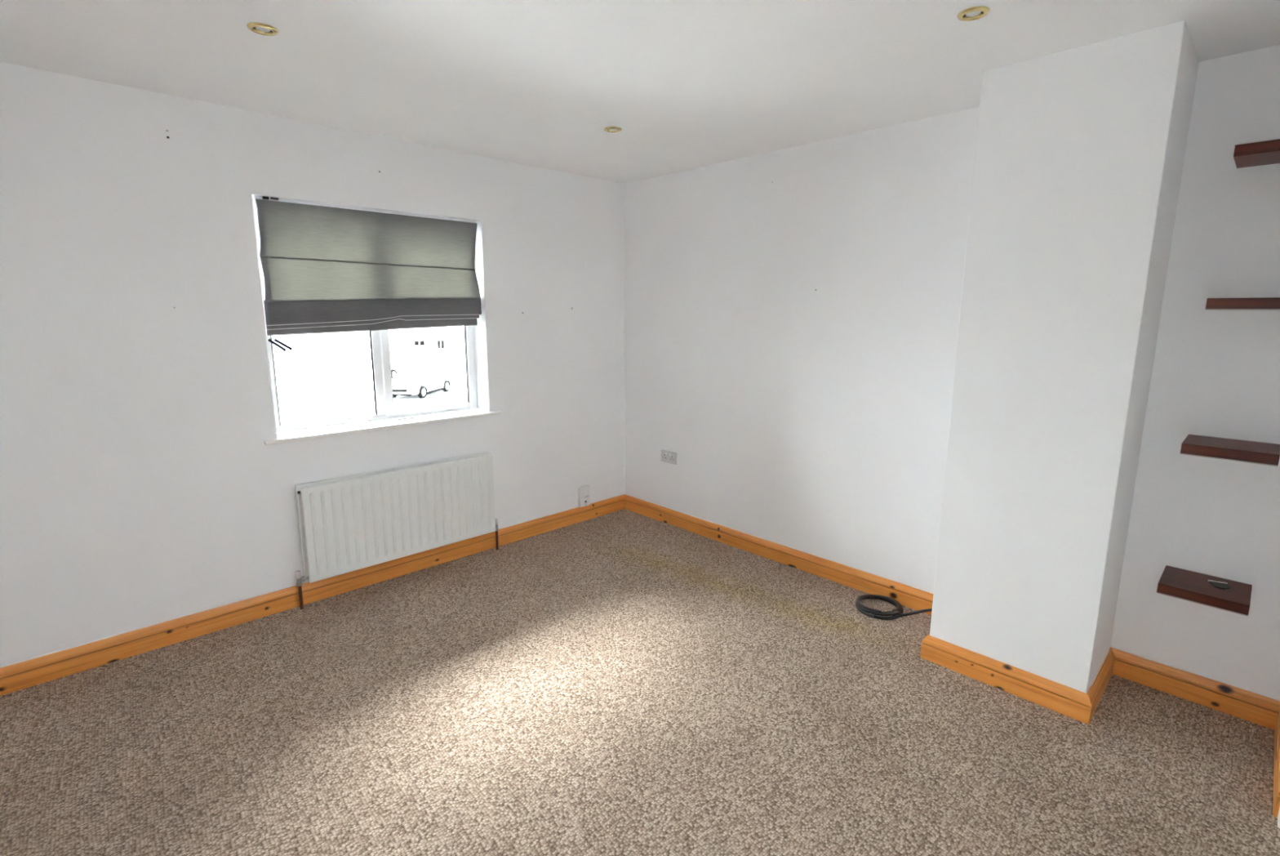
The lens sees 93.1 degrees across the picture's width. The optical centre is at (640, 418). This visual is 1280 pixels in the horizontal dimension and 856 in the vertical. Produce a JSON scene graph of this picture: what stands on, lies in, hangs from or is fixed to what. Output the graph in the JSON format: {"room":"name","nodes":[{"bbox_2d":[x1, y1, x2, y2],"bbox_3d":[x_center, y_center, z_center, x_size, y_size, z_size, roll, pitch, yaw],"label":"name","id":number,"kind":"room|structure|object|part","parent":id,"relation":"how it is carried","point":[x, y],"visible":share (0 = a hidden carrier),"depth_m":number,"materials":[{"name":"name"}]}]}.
{"room":"empty bedroom","nodes":[
{"label":"empty bedroom","id":0,"kind":"room"},
{"bbox_2d":[0,62,624,666],"bbox_3d":[-1.543,-0.232,3.392,4.050,2.520,0.302,-9,14,-43],"label":"wall","id":1,"kind":"structure","parent":0,"point":[141,486],"depth_m":2.73,"materials":[{"name":"white paint"}]},
{"bbox_2d":[0,493,624,695],"bbox_3d":[-1.470,0.862,3.436,3.750,0.112,0.022,-9,14,-43],"label":"baseboard","id":2,"kind":"structure","parent":1,"relation":"attached to","point":[46,667],"depth_m":3.00,"materials":[{"name":"brown wood"}]},
{"bbox_2d":[252,199,502,444],"bbox_3d":[-1.425,-0.542,3.359,1.304,1.171,0.241,-9,14,-43],"label":"window","id":3,"kind":"structure","parent":1,"relation":"in","point":[378,340],"depth_m":3.43,"materials":[{"name":"white plastic"}]},
{"bbox_2d":[253,195,481,335],"bbox_3d":[-1.401,-0.793,3.285,1.154,0.649,0.056,-9,14,-43],"label":"blind","id":4,"kind":"object","parent":3,"relation":"attached to","point":[326,268],"visible":1,"depth_m":3.19,"materials":[{"name":"grey fabric"}]},
{"bbox_3d":[-1.406,0.027,3.439,1.304,0.022,0.181,-9,14,-43],"label":"sill","id":5,"kind":"part","parent":3,"relation":"part of","materials":[{"name":"white paint"}]},
{"bbox_3d":[-1.278,-0.587,3.591,0.548,1.080,0.044,-9,14,-43],"label":"casement sash","id":6,"kind":"part","parent":3,"relation":"part of","materials":[{"name":"white plastic"}]},
{"bbox_2d":[295,450,498,608],"bbox_3d":[-1.340,0.586,3.457,1.166,0.648,0.102,-9,14,-43],"label":"radiator","id":7,"kind":"object","parent":1,"relation":"attached to","point":[348,523],"visible":1,"depth_m":3.34,"materials":[{"name":"white metal"}]},
{"bbox_2d":[577,484,590,506],"bbox_3d":[-0.408,0.562,4.405,0.092,0.148,0.044,-9,14,-43],"label":"socket","id":8,"kind":"object","parent":1,"relation":"attached to","point":[584,496],"visible":1,"depth_m":4.40,"materials":[{"name":"white plastic"}]},
{"bbox_2d":[0,508,1279,855],"bbox_3d":[-0.191,1.202,2.219,4.050,0.120,3.810,-9,14,-43],"label":"floor","id":9,"kind":"structure","parent":0,"point":[624,682],"depth_m":2.20,"materials":[{"name":"carpet"}]},
{"bbox_2d":[855,594,932,619],"bbox_3d":[1.264,0.922,3.019,0.244,0.157,0.458,-3,11,-17],"label":"cable coil","id":10,"kind":"object","parent":9,"relation":"on","point":[898,612],"visible":0.99,"depth_m":3.06,"materials":[{"name":"black rubber"}]},
{"bbox_2d":[0,0,1279,183],"bbox_3d":[-0.183,-1.269,1.776,4.050,0.100,3.810,-9,14,-43],"label":"ceiling","id":11,"kind":"structure","parent":0,"point":[687,84],"depth_m":2.17,"materials":[{"name":"white paint"}]},
{"bbox_2d":[246,22,278,35],"bbox_3d":[-1.212,-1.284,1.937,0.087,0.082,0.087,-9,14,-43],"label":"ceiling spotlight","id":12,"kind":"object","parent":11,"relation":"attached to","point":[261,28],"visible":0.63,"depth_m":1.94,"materials":[{"name":"gold metal"}]},
{"bbox_2d":[604,126,622,132],"bbox_3d":[-0.138,-1.472,3.004,0.087,0.082,0.087,-9,14,-43],"label":"ceiling spotlight","id":13,"kind":"object","parent":11,"relation":"attached to","point":[610,129],"visible":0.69,"depth_m":3.00,"materials":[{"name":"gold metal"}]},
{"bbox_2d":[956,5,990,21],"bbox_3d":[1.003,-1.257,1.823,0.087,0.082,0.087,-9,14,-43],"label":"ceiling spotlight","id":14,"kind":"object","parent":11,"relation":"attached to","point":[973,13],"visible":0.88,"depth_m":1.82,"materials":[{"name":"gold metal"}]},
{"bbox_2d":[623,44,1279,700],"bbox_3d":[1.182,-0.214,3.339,0.202,2.520,3.560,-9,14,-43],"label":"wall","id":15,"kind":"structure","parent":0,"point":[792,315],"depth_m":3.08,"materials":[{"name":"white paint"}]},
{"bbox_2d":[661,448,676,464],"bbox_3d":[0.196,0.269,4.309,0.013,0.086,0.148,-9,14,-43],"label":"double socket","id":16,"kind":"object","parent":15,"relation":"attached to","point":[668,456],"visible":1,"depth_m":4.30,"materials":[{"name":"grey plastic"}]},
{"bbox_2d":[624,493,933,614],"bbox_3d":[0.719,0.794,3.844,0.022,0.113,2.464,-9,14,-43],"label":"baseboard","id":17,"kind":"structure","parent":15,"relation":"attached to","point":[915,597],"depth_m":3.64,"materials":[{"name":"brown wood"}]},
{"bbox_2d":[1111,647,1279,728],"bbox_3d":[2.177,1.056,2.402,0.022,0.116,0.524,-9,14,-43],"label":"baseboard","id":18,"kind":"structure","parent":15,"relation":"attached to","point":[1256,708],"depth_m":2.38,"materials":[{"name":"brown wood"}]},
{"bbox_2d":[1156,564,1252,616],"bbox_3d":[2.096,0.632,2.257,0.234,0.040,0.244,-9,14,-43],"label":"shelf","id":19,"kind":"object","parent":15,"relation":"attached to","point":[1175,582],"visible":1,"depth_m":2.22,"materials":[{"name":"brown wood"}]},
{"bbox_2d":[1208,579,1231,589],"bbox_3d":[2.137,0.612,2.235,0.054,0.007,0.062,6,11,28],"label":"metal clip","id":20,"kind":"object","parent":19,"relation":"on","point":[1220,584],"visible":1,"depth_m":2.24,"materials":[{"name":"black metal"}]},
{"bbox_2d":[1180,434,1279,466],"bbox_3d":[2.099,0.107,2.161,0.234,0.040,0.244,-9,14,-43],"label":"shelf","id":21,"kind":"object","parent":15,"relation":"attached to","point":[1230,449],"visible":1,"depth_m":2.11,"materials":[{"name":"brown wood"}]},
{"bbox_2d":[1205,297,1279,310],"bbox_3d":[2.104,-0.392,2.069,0.234,0.040,0.244,-9,14,-43],"label":"shelf","id":22,"kind":"object","parent":15,"relation":"attached to","point":[1256,303],"visible":1,"depth_m":2.01,"materials":[{"name":"brown wood"}]},
{"bbox_2d":[1233,138,1279,168],"bbox_3d":[2.110,-0.875,1.977,0.234,0.036,0.244,-9,14,-43],"label":"shelf","id":23,"kind":"object","parent":15,"relation":"attached to","point":[1267,152],"visible":1,"depth_m":1.97,"materials":[{"name":"brown wood"}]},
{"bbox_2d":[929,20,1199,693],"bbox_3d":[1.701,-0.064,2.506,0.628,2.520,0.572,-9,14,-43],"label":"wall","id":24,"kind":"structure","parent":0,"point":[1080,152],"depth_m":2.23,"materials":[{"name":"white paint"}]},
{"bbox_2d":[920,635,1091,724],"bbox_3d":[1.464,1.045,2.476,0.022,0.107,0.616,-9,14,-43],"label":"baseboard","id":25,"kind":"structure","parent":24,"relation":"attached to","point":[1067,700],"depth_m":2.44,"materials":[{"name":"brown wood"}]},
{"bbox_2d":[1086,646,1114,723],"bbox_3d":[1.836,1.048,2.422,0.484,0.124,0.022,-9,14,-43],"label":"baseboard","id":26,"kind":"structure","parent":24,"relation":"attached to","point":[1104,673],"depth_m":2.40,"materials":[{"name":"brown wood"}]},
{"bbox_3d":[1.072,0.255,0.721,4.050,2.520,0.120,-9,14,-43],"label":"wall","id":27,"kind":"structure","parent":0,"visible":0},
{"bbox_2d":[1272,708,1279,817],"bbox_3d":[2.150,1.126,2.035,0.579,0.107,0.022,-9,14,-43],"label":"baseboard","id":28,"kind":"structure","parent":27,"relation":"attached to","point":[1277,729],"depth_m":1.98,"materials":[{"name":"brown wood"}]},
{"bbox_2d":[1277,806,1279,827],"bbox_3d":[1.640,0.256,1.359,0.870,2.055,0.115,-9,14,-43],"label":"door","id":29,"kind":"structure","parent":27,"relation":"in","point":[1278,814],"depth_m":1.81,"materials":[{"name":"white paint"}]},
{"label":"outside","id":30,"kind":"structure","parent":0,"visible":0},
{"bbox_2d":[271,332,465,423],"bbox_3d":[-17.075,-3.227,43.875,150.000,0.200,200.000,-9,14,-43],"label":"road","id":31,"kind":"structure","parent":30,"point":[309,357],"depth_m":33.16,"materials":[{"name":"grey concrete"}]},
{"bbox_2d":[335,325,463,365],"bbox_3d":[-19.633,-8.940,53.032,11.600,7.800,8.800,-9,14,-43],"label":"house","id":32,"kind":"structure","parent":31,"relation":"on","point":[442,344],"depth_m":50.04,"materials":[{"name":"white stone"}]},
{"bbox_3d":[-18.230,-6.154,49.243,0.395,0.380,0.025,-9,14,-43],"label":"pane","id":33,"kind":"part","parent":32,"relation":"part of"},
{"bbox_3d":[-17.887,-6.211,49.568,0.395,0.380,0.025,-9,14,-43],"label":"pane","id":34,"kind":"part","parent":32,"relation":"part of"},
{"bbox_3d":[-16.849,-6.217,50.583,0.230,0.680,0.025,-9,14,-43],"label":"pane","id":35,"kind":"part","parent":32,"relation":"part of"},
{"bbox_3d":[-16.626,-6.255,50.795,0.230,0.680,0.025,-9,14,-43],"label":"pane","id":36,"kind":"part","parent":32,"relation":"part of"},
{"bbox_2d":[391,364,450,398],"bbox_3d":[-11.910,-2.075,32.628,2.140,1.530,4.225,2,10,9],"label":"car","id":37,"kind":"object","parent":31,"relation":"on","point":[421,380],"visible":0.9,"depth_m":31.83,"materials":[{"name":"white paint"}]},
{"bbox_2d":[392,388,407,391],"bbox_3d":[-12.219,-1.440,30.696,0.840,0.160,0.100,2,10,9],"label":"grille","id":38,"kind":"object","parent":37,"relation":"attached to","point":[393,389],"depth_m":30.64,"materials":[{"name":"black metal"}]},
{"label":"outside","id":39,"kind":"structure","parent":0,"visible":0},
{"bbox_3d":[-14.717,-2.936,41.439,150.000,0.100,6.800,-9,14,-43],"label":"pavement","id":40,"kind":"object","parent":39,"visible":0},
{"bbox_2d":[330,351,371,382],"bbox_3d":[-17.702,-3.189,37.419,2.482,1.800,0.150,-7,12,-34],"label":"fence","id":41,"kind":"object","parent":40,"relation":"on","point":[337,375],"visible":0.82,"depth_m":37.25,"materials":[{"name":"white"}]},
{"bbox_2d":[364,353,417,377],"bbox_3d":[-16.877,-3.599,41.048,2.140,1.530,4.225,2,10,9],"label":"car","id":42,"kind":"object","parent":40,"relation":"on","point":[399,362],"visible":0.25,"depth_m":40.75,"materials":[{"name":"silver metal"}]}
]}

